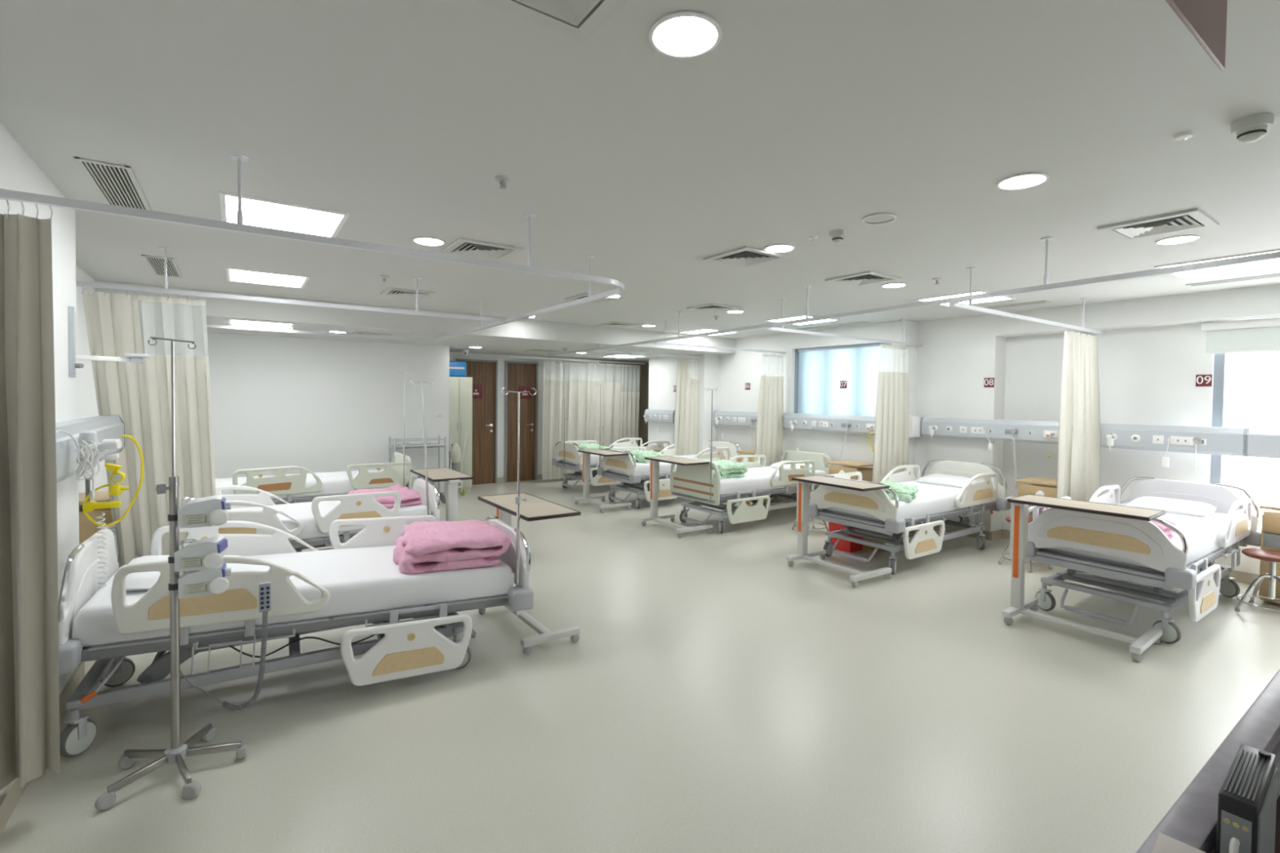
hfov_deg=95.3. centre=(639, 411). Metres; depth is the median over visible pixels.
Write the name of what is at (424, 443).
pole
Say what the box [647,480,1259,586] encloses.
baseboard
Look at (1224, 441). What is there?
head
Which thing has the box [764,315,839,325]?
ceiling light panel
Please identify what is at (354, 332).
ceiling vent
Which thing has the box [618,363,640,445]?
privacy curtain
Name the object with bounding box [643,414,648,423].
flowmeter
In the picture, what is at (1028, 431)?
head
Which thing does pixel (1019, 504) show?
table
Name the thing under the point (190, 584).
pump
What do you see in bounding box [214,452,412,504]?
hospital bed
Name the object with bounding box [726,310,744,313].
recessed light
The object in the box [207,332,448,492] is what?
wall
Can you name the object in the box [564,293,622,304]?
ceiling vent
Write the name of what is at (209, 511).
pump
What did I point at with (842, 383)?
number sign
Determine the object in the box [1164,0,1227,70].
hanging sign
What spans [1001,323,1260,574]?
wall
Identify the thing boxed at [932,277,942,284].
sprinkler
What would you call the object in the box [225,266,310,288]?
ceiling light panel
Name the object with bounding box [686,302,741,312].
ceiling vent
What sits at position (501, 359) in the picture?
wall
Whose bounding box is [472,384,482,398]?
door sign
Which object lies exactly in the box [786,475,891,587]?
table
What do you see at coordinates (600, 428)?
pole
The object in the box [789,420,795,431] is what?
flowmeter
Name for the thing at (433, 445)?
shelf
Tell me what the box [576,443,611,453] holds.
quilt
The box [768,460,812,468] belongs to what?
pillow
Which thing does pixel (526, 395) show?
door sign
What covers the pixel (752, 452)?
base cabinet
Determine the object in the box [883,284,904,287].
diffuser
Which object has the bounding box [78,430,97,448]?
power socket
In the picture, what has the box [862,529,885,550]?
waste bin
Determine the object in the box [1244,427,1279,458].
head
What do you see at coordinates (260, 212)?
ceiling light panel
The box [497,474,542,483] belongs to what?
baseboard
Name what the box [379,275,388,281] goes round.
sprinkler
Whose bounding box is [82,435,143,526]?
suction regulator
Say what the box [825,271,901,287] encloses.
ceiling vent
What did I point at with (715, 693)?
floor
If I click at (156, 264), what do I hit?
ceiling vent
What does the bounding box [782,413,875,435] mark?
head
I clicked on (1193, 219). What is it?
ceiling vent
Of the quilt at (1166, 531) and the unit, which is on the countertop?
the unit
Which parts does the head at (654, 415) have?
socket plate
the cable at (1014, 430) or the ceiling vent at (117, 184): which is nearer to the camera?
the ceiling vent at (117, 184)
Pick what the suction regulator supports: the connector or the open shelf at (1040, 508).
the connector
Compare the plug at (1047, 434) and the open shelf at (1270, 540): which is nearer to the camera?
the open shelf at (1270, 540)
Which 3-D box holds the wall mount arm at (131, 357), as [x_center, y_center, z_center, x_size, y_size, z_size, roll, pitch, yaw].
[-2.834,-0.356,3.127,0.129,0.360,0.356,1,2,30]
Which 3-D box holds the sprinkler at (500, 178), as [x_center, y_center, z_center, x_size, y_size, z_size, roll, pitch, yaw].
[-0.610,-1.017,2.599,0.070,0.044,0.070,0,2,-35]
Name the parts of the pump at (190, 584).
chrome door, panel, knob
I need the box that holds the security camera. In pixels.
[462,349,468,355]
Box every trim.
[206,314,736,353]
[908,416,920,437]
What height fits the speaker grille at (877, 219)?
0.001 m
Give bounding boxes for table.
[409,467,474,521]
[477,492,580,654]
[573,448,631,512]
[640,456,712,537]
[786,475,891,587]
[1001,493,1165,662]
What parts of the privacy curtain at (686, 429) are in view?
solid panel, panel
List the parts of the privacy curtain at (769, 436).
panel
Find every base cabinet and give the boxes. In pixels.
[78,490,112,543]
[736,449,777,502]
[826,460,873,481]
[1015,476,1057,517]
[1258,500,1279,603]
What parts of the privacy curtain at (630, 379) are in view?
panel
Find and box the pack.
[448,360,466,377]
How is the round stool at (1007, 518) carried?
on the floor
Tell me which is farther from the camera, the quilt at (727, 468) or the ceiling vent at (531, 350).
the ceiling vent at (531, 350)
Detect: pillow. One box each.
[125,555,169,591]
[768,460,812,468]
[915,473,977,487]
[1125,496,1216,516]
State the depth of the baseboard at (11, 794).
2.20 m
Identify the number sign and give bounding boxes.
[745,382,750,389]
[840,380,847,388]
[983,377,994,387]
[1195,374,1212,386]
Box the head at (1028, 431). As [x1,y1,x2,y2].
[920,417,1058,444]
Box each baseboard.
[0,661,84,835]
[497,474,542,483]
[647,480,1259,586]
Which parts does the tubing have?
valve knob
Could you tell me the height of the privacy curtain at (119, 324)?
1.933 m
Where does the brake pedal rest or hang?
hanging from the hospital bed at (357, 581)
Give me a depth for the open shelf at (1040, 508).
5.75 m
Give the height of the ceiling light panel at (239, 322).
0.010 m
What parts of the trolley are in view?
post, post, guard rail, post, post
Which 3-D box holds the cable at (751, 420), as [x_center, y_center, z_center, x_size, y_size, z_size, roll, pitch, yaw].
[1.718,0.376,8.963,0.048,0.525,0.073,0,2,-35]
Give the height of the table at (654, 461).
0.824 m
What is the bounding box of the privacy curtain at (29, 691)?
[0,200,60,790]
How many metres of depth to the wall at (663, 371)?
10.27 m
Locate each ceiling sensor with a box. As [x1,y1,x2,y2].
[808,235,817,240]
[1173,131,1194,141]
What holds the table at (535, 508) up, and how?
on the floor
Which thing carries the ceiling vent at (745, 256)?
in the ceiling
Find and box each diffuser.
[414,238,443,244]
[608,355,640,357]
[653,17,717,54]
[682,329,734,335]
[728,311,742,312]
[765,245,792,251]
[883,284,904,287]
[920,292,1008,306]
[999,174,1045,188]
[1158,236,1196,244]
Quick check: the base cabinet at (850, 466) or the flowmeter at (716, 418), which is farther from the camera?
the flowmeter at (716, 418)
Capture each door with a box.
[455,358,497,484]
[504,360,537,482]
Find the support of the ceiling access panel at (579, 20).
in the ceiling
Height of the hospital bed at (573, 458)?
0.860 m
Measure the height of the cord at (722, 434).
0.356 m
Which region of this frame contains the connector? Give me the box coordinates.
[104,462,122,471]
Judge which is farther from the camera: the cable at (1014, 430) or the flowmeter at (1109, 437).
the cable at (1014, 430)
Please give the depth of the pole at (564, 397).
9.54 m
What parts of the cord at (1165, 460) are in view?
cord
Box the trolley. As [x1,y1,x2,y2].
[388,435,446,503]
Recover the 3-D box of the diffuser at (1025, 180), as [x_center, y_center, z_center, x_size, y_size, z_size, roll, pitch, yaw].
[1.677,-1.009,2.562,0.170,0.001,0.170,0,2,-35]
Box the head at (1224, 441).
[1100,422,1246,457]
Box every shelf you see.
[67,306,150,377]
[389,443,446,448]
[1028,504,1044,513]
[1263,533,1279,547]
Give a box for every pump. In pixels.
[167,494,231,528]
[168,536,227,571]
[168,562,231,598]
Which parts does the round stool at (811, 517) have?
leg, leg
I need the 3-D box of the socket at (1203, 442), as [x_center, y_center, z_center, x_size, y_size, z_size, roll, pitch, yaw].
[4.824,0.261,4.995,0.008,0.050,0.035,0,2,-35]
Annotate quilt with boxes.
[346,484,422,508]
[393,519,511,573]
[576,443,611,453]
[629,449,667,462]
[703,459,747,478]
[880,480,918,502]
[1041,508,1176,539]
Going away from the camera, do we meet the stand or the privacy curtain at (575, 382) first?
the stand
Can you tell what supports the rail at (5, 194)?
hanging from the ceiling
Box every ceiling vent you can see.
[73,156,151,210]
[141,254,182,278]
[351,331,392,336]
[379,287,435,299]
[441,237,523,261]
[524,349,559,352]
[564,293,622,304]
[599,321,641,328]
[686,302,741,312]
[703,245,789,268]
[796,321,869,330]
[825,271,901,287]
[985,300,1051,309]
[1097,208,1219,241]
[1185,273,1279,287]
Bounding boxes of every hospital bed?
[57,515,533,757]
[120,475,442,566]
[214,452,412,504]
[551,437,670,488]
[597,440,742,508]
[670,449,832,533]
[809,458,1010,574]
[1026,476,1261,643]
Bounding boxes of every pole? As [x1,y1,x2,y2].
[397,370,410,487]
[410,380,433,521]
[501,387,536,615]
[563,397,567,466]
[595,383,605,467]
[704,387,719,499]
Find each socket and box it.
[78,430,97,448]
[1200,439,1206,444]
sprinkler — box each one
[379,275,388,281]
[494,174,511,189]
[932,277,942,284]
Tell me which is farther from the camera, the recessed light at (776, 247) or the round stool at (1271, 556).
the round stool at (1271, 556)
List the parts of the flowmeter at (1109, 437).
knob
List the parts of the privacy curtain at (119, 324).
solid panel, panel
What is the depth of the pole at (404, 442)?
6.78 m
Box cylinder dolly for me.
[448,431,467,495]
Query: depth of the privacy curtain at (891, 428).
6.81 m
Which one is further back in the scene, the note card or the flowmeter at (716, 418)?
the flowmeter at (716, 418)
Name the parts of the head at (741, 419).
socket plate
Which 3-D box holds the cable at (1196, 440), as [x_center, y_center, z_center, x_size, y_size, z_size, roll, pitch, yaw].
[4.776,0.383,5.014,0.045,0.322,0.043,0,2,-35]
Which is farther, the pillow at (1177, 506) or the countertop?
the pillow at (1177, 506)
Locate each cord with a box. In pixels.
[720,417,730,438]
[795,421,822,450]
[981,426,993,451]
[1161,436,1173,466]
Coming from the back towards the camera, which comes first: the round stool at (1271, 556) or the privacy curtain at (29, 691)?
the round stool at (1271, 556)
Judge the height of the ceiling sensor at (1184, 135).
0.020 m
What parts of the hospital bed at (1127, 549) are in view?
grab handle, rail, lift arm, rail, footboard, mattress, grab handle, frame, lift arm, grab handle, headboard, rail, rail, grab handle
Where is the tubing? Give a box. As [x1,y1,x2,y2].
[55,430,100,500]
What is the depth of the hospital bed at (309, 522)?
4.65 m
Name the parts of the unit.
port frame, panel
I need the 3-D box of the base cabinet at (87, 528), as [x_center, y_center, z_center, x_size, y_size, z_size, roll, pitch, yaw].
[-3.728,1.001,3.973,0.363,0.855,0.450,0,2,-35]
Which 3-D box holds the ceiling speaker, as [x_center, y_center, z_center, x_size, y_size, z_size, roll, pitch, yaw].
[1.272,-1.025,3.105,0.170,0.010,0.170,0,2,-35]
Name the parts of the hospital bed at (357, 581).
grab handle, headboard, grab handle, lift arm, rail, rail, frame, mattress, rail, rail, lift arm, grab handle, footboard, grab handle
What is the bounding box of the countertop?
[1135,669,1279,852]
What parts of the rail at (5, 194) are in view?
hanger rod, hanger rod, hanger rod, hanger rod, hanger rod, hanger rod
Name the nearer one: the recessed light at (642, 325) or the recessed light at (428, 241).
the recessed light at (428, 241)
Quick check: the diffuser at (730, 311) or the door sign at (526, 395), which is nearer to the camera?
the diffuser at (730, 311)
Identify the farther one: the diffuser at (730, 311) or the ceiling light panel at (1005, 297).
the diffuser at (730, 311)
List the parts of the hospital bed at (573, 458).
footboard, frame, grab handle, rail, lift arm, mattress, rail, rail, rail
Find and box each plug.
[866,426,871,430]
[1045,432,1052,437]
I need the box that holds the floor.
[0,476,1279,852]
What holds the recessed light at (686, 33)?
in the ceiling
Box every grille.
[864,215,894,222]
[1236,128,1266,138]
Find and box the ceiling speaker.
[862,213,896,223]
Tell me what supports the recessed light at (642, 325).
in the ceiling
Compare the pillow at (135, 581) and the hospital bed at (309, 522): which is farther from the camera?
the hospital bed at (309, 522)
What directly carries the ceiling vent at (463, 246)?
in the ceiling
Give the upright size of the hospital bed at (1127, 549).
0.880 m
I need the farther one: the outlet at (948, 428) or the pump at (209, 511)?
the outlet at (948, 428)
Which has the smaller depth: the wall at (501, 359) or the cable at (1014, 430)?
the cable at (1014, 430)
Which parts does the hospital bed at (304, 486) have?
rail, mattress, rail, footboard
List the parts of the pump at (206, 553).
clamp handle, chrome door, panel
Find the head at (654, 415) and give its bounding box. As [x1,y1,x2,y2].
[644,408,675,423]
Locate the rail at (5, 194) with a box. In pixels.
[0,154,624,341]
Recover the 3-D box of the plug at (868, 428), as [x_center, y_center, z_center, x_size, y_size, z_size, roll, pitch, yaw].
[2.867,0.208,7.301,0.044,0.050,0.050,0,2,-35]
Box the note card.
[1151,832,1206,852]
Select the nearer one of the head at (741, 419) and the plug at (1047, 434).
the plug at (1047, 434)
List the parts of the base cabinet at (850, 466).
drawer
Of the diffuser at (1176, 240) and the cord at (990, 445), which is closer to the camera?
the diffuser at (1176, 240)
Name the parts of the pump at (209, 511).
clamp handle, chrome door, panel, knob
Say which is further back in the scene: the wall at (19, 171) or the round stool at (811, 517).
the round stool at (811, 517)
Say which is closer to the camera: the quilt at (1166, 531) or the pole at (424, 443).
the quilt at (1166, 531)
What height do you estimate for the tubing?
0.320 m
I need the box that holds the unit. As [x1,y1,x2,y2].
[1216,743,1277,852]
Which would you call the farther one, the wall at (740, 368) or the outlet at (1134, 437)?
the wall at (740, 368)
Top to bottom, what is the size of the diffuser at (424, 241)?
0.001 m
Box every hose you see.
[96,512,106,588]
[867,432,874,452]
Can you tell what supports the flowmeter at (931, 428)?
attached to the head at (1028, 431)
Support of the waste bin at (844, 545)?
on the floor
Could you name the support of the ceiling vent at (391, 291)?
in the ceiling
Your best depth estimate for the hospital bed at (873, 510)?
5.59 m
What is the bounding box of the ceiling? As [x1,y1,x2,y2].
[0,0,1279,338]
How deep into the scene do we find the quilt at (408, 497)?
5.08 m
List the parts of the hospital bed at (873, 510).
grab handle, rail, lift arm, footboard, grab handle, lift arm, rail, frame, mattress, rail, grab handle, lift arm, headboard, rail, grab handle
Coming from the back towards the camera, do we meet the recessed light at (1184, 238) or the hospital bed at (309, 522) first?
the hospital bed at (309, 522)
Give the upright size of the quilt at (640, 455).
0.152 m
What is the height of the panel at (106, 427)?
0.234 m
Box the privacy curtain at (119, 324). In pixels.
[81,286,215,568]
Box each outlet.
[946,426,952,431]
[1112,433,1117,440]
[1130,434,1140,441]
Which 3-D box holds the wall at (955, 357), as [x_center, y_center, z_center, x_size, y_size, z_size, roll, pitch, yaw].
[5.572,0.240,4.709,0.680,2.520,6.600,0,2,-35]
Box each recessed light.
[328,330,346,333]
[412,236,445,245]
[641,324,656,326]
[648,10,722,57]
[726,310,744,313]
[764,244,795,252]
[881,282,906,288]
[995,172,1049,190]
[1155,235,1199,244]
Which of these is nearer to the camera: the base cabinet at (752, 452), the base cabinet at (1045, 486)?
the base cabinet at (1045, 486)
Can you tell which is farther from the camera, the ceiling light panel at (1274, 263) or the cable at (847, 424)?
the cable at (847, 424)
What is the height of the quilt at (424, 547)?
0.208 m
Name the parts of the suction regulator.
bracket arm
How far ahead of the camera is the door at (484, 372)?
10.25 m
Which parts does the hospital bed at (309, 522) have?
rail, rail, frame, mattress, rail, grab handle, footboard, grab handle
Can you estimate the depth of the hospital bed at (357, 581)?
2.93 m
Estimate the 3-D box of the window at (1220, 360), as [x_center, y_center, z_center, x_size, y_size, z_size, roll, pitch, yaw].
[5.957,0.181,4.116,0.070,1.895,2.790,0,2,-35]
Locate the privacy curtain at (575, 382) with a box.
[542,360,622,479]
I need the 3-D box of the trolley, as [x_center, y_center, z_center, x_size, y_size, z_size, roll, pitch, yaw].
[-3.152,0.837,8.281,0.800,0.959,0.327,0,2,-35]
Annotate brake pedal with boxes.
[80,656,125,703]
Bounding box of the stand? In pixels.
[94,336,246,810]
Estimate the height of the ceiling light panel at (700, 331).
0.010 m
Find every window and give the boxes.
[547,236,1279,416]
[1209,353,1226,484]
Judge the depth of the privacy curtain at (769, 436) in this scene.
8.44 m
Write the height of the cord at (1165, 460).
0.266 m
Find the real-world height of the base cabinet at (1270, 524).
0.760 m
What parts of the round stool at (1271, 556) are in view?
leg, leg, seat, leg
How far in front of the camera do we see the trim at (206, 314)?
6.67 m
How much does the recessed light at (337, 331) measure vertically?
0.008 m
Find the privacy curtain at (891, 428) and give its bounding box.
[872,342,909,482]
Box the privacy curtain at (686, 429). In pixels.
[672,356,698,455]
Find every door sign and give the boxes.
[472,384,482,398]
[518,385,531,399]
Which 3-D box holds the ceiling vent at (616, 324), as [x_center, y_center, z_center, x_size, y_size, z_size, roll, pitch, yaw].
[-0.264,-1.150,7.745,0.410,0.015,0.410,0,2,-35]
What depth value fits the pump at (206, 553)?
2.35 m
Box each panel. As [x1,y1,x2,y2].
[55,414,124,483]
[218,191,350,237]
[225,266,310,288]
[227,318,295,329]
[478,0,627,43]
[601,354,647,358]
[680,328,738,336]
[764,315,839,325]
[914,289,1016,306]
[1154,248,1279,279]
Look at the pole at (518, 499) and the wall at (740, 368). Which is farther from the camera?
the wall at (740, 368)
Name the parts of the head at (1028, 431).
socket plate, socket plate, socket plate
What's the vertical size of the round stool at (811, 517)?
0.454 m
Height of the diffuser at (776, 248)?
0.001 m
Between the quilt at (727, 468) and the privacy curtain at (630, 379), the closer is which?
the quilt at (727, 468)
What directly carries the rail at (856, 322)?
in the ceiling
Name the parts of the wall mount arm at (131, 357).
wall rail, lock knob, swing arm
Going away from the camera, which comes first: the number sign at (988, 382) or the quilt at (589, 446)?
the number sign at (988, 382)
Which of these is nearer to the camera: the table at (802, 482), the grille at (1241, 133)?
the grille at (1241, 133)
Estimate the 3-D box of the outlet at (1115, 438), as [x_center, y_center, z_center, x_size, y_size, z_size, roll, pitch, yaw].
[4.461,0.242,5.510,0.018,0.068,0.068,0,2,-35]
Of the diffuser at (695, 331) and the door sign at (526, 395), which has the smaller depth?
the diffuser at (695, 331)
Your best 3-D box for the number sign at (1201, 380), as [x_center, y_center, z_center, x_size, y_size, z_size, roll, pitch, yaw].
[5.075,-0.279,5.255,0.010,0.105,0.105,0,2,-35]
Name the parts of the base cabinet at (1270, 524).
door, drawer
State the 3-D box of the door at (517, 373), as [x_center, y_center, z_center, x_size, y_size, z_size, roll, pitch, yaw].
[-2.167,0.184,10.636,0.625,2.176,0.122,0,2,-35]
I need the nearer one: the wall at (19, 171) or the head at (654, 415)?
the wall at (19, 171)
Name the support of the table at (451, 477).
on the floor
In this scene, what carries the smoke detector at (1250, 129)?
attached to the ceiling
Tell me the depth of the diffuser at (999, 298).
5.50 m
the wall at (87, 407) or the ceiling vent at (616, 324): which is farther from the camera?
the ceiling vent at (616, 324)
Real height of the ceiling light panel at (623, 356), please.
0.010 m
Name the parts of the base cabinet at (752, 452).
drawer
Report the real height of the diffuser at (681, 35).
0.001 m
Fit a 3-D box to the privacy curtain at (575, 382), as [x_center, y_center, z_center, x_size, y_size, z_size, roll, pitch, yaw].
[-1.052,0.146,10.958,1.729,2.162,0.122,0,2,-37]
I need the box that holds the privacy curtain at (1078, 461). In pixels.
[1056,328,1100,501]
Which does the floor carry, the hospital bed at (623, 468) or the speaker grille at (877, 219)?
the hospital bed at (623, 468)
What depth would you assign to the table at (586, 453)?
8.42 m
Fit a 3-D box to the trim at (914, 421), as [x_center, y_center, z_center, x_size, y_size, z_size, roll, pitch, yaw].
[3.296,0.183,7.080,0.170,0.250,0.120,0,2,-35]
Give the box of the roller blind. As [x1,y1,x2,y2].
[1200,316,1279,354]
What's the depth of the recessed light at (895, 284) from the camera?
4.90 m
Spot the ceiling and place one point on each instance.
(806, 118)
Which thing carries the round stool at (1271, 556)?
on the floor
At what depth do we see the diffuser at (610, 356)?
10.32 m
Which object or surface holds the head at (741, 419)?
attached to the wall at (740, 368)
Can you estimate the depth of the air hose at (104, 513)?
2.73 m
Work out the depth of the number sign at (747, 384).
9.22 m
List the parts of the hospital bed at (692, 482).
footboard, rail, lift arm, frame, rail, rail, mattress, rail, headboard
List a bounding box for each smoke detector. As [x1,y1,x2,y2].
[829,229,845,243]
[1230,113,1274,142]
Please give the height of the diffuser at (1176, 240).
0.001 m
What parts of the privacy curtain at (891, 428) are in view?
panel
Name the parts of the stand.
leg, leg, clamp knob, leg, leg, leg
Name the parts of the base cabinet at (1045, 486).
drawer, cup handle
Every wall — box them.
[0,122,79,796]
[75,265,114,493]
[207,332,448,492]
[448,351,648,477]
[648,354,718,453]
[717,320,918,495]
[915,284,1279,531]
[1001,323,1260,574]
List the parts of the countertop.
panel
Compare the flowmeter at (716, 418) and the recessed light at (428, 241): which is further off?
the flowmeter at (716, 418)
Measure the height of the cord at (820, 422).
0.486 m
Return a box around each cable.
[749,418,753,450]
[839,422,850,460]
[1011,428,1017,489]
[1192,437,1200,475]
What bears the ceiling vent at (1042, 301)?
in the ceiling
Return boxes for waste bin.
[828,521,862,552]
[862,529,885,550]
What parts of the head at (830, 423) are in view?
socket plate, socket plate, socket plate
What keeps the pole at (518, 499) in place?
attached to the hospital bed at (357, 581)
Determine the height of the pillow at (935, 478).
0.100 m
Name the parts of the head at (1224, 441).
socket plate, socket plate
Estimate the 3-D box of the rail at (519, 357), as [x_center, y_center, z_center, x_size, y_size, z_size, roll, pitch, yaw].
[-1.085,-0.980,10.886,2.901,0.085,0.064,0,2,-36]
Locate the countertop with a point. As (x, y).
(1192, 820)
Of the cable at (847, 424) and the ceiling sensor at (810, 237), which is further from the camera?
the cable at (847, 424)
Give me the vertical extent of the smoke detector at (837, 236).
0.065 m
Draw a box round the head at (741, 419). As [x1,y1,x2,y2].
[713,410,757,427]
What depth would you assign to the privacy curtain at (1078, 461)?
5.35 m
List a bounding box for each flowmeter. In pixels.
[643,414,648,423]
[714,416,719,426]
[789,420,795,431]
[928,425,935,438]
[1106,433,1114,450]
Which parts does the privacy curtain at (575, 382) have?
panel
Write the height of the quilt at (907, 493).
0.141 m
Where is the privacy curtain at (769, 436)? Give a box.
[754,352,783,466]
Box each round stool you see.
[791,491,828,535]
[998,515,1052,573]
[1234,547,1279,611]
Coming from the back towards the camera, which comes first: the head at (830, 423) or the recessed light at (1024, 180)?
the head at (830, 423)
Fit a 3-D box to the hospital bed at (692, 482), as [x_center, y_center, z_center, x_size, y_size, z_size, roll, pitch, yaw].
[1.469,0.973,7.469,2.042,0.830,0.930,0,2,-35]
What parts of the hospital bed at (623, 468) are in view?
footboard, rail, frame, grab handle, rail, mattress, rail, rail, headboard, grab handle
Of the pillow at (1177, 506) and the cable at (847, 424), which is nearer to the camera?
the pillow at (1177, 506)
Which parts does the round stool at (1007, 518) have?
leg, seat, leg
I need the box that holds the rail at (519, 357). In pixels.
[508,355,644,364]
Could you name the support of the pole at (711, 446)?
attached to the hospital bed at (692, 482)
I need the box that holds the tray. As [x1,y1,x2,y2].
[124,353,150,363]

